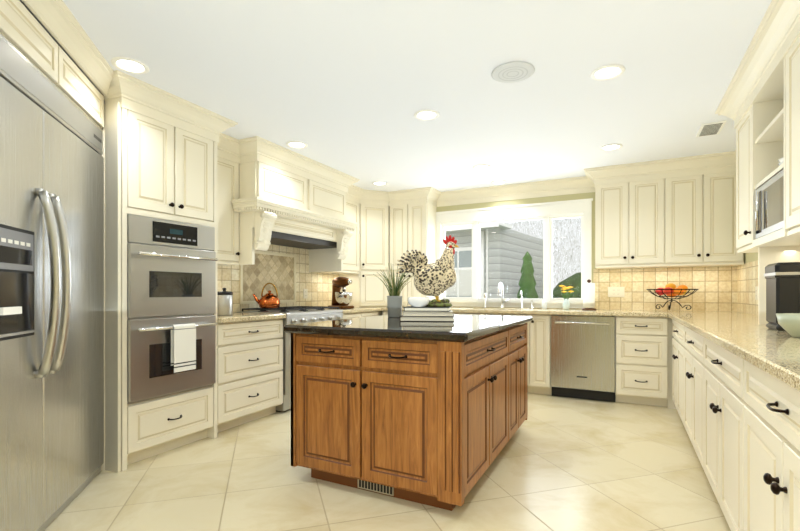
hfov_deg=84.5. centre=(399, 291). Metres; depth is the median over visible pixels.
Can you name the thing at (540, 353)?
base cabinet
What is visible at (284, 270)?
backsplash
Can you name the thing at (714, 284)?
backsplash
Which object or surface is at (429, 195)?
crown molding
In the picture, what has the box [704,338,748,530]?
base cabinet
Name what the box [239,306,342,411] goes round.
range
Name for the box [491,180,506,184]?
recessed light
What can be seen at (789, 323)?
serving bowl
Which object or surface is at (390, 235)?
cabinet
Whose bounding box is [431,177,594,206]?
crown molding
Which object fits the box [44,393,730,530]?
floor
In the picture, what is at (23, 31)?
surround
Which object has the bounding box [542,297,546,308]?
soap bottle
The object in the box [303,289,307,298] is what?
electrical outlet
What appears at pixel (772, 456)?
base cabinet
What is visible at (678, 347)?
base cabinet
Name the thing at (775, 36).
crown molding
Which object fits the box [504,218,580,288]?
backdrop
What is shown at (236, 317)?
countertop
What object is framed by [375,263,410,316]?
potted plant
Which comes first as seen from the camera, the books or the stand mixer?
the books
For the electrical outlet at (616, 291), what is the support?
attached to the backsplash at (714, 284)
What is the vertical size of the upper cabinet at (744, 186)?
0.907 m
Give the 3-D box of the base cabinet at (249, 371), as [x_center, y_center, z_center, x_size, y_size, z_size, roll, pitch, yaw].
[-1.498,0.681,3.850,0.650,0.878,0.738,0,0,27]
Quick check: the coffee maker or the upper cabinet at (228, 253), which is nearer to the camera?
the coffee maker
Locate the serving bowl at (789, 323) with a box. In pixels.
[776,313,799,336]
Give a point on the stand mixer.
(342, 299)
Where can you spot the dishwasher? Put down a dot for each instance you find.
(582, 356)
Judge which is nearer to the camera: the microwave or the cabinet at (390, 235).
the microwave
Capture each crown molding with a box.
[22,0,249,163]
[246,136,361,195]
[366,187,437,205]
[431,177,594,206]
[582,152,729,187]
[715,0,799,128]
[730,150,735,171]
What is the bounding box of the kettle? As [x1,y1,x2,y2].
[253,283,279,307]
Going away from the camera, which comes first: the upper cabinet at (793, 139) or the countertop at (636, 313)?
the upper cabinet at (793, 139)
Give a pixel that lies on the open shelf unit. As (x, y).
(769, 131)
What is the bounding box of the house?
[446,222,542,298]
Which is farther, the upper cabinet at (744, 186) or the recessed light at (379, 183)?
the recessed light at (379, 183)
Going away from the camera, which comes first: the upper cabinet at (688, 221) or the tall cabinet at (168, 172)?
the tall cabinet at (168, 172)
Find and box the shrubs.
[553,272,580,297]
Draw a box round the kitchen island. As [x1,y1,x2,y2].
[284,321,530,510]
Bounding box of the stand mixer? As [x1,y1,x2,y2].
[328,277,353,308]
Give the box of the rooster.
[396,235,458,306]
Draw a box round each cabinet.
[121,108,216,470]
[217,157,239,265]
[217,319,282,432]
[318,200,358,273]
[339,203,436,306]
[343,311,378,318]
[455,313,530,392]
[530,314,551,394]
[595,178,666,267]
[615,316,675,408]
[667,172,743,267]
[672,319,686,424]
[684,326,706,468]
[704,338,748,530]
[736,106,757,252]
[744,360,799,530]
[786,35,799,235]
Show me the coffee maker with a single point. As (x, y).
(782, 287)
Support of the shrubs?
on the lawn
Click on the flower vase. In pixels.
(566, 304)
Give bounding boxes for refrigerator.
[0,34,103,530]
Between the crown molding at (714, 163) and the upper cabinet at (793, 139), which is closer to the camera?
the upper cabinet at (793, 139)
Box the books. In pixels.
[400,306,454,321]
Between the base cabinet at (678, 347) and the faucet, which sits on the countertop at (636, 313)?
the faucet
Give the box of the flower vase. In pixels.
[559,285,573,308]
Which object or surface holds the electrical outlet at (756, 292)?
attached to the backsplash at (745, 276)
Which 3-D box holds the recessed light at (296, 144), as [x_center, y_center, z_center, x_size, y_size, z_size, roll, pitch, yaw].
[-0.923,-1.315,3.938,0.192,0.008,0.192,0,0,27]
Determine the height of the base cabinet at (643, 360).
0.878 m
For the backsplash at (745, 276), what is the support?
attached to the wall
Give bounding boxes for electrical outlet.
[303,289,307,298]
[608,287,624,296]
[755,286,757,299]
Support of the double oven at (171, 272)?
in the tall cabinet at (168, 172)
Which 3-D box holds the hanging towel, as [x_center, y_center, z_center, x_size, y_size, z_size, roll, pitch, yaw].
[-1.501,0.384,3.052,0.035,0.322,0.170,0,0,27]
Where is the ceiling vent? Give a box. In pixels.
[696,120,725,136]
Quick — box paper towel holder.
[582,279,596,309]
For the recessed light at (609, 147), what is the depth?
4.01 m
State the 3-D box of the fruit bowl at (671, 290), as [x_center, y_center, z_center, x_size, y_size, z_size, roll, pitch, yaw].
[2.757,0.045,4.465,0.451,0.272,0.451,0,0,27]
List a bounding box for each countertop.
[217,312,285,322]
[284,313,531,340]
[327,307,380,313]
[381,307,664,316]
[661,310,799,391]
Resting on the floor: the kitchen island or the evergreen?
the kitchen island
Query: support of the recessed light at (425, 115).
in the ceiling
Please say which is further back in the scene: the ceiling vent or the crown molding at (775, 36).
the ceiling vent
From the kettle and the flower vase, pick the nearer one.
the kettle
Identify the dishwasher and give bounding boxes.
[551,315,615,401]
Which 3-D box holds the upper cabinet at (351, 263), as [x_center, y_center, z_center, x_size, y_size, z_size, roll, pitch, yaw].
[-0.796,-0.712,5.546,0.363,0.937,0.598,0,0,27]
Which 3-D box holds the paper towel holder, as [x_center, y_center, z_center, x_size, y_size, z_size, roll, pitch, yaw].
[2.108,0.029,4.908,0.156,0.340,0.156,0,0,27]
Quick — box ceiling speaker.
[491,61,534,82]
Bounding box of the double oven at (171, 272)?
[127,214,217,403]
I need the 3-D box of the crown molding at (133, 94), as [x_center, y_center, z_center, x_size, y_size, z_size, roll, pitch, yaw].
[-1.531,-1.236,2.491,1.172,0.170,2.692,0,0,27]
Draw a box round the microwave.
[756,169,783,238]
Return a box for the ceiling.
[19,0,771,191]
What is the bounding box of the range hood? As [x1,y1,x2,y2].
[226,161,358,271]
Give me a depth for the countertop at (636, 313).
4.76 m
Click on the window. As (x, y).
(547, 213)
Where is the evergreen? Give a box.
[517,251,537,297]
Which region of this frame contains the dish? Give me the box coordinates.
[778,157,783,165]
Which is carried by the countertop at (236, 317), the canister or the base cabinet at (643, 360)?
the canister
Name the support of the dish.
on the open shelf unit
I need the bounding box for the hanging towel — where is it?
[171,323,195,372]
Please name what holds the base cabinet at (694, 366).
on the floor
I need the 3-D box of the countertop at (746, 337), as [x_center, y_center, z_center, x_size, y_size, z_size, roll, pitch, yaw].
[1.510,0.220,1.440,0.662,0.040,7.118,0,0,27]
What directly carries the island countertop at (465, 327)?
on the kitchen island
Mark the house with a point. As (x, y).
(503, 253)
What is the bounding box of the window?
[436,198,592,307]
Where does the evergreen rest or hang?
on the lawn
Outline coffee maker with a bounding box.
[764,262,799,330]
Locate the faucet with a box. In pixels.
[484,282,533,308]
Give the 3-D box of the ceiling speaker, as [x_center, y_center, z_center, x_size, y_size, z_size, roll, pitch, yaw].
[0.677,-1.313,2.640,0.254,0.012,0.254,0,0,27]
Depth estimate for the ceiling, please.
2.67 m
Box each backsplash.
[217,244,338,311]
[452,266,732,311]
[733,260,757,314]
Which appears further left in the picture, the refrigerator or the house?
the refrigerator
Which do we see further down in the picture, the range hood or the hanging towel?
the hanging towel
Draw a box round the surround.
[0,0,120,472]
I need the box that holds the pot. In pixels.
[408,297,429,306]
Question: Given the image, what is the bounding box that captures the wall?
[271,192,757,313]
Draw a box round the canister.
[217,288,232,314]
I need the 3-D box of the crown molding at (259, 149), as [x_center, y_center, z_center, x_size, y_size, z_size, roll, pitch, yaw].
[-0.887,-1.235,4.464,0.105,0.169,1.620,0,0,27]
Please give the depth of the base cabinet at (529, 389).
4.82 m
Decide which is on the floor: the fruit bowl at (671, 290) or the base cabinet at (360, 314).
the base cabinet at (360, 314)
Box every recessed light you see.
[111,57,148,73]
[286,141,307,148]
[372,181,387,185]
[414,110,439,120]
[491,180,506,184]
[590,64,624,80]
[600,144,622,150]
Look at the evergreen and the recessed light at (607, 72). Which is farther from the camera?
the evergreen
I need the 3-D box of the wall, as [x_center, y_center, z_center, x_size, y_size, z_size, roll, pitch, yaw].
[-0.170,-0.100,2.292,4.675,2.440,7.370,0,0,27]
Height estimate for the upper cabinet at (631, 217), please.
0.894 m
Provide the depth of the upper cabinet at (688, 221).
4.33 m
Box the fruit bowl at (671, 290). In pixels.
[646,283,698,309]
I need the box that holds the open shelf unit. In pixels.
[752,56,799,324]
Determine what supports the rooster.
on the books
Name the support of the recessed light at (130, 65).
in the ceiling

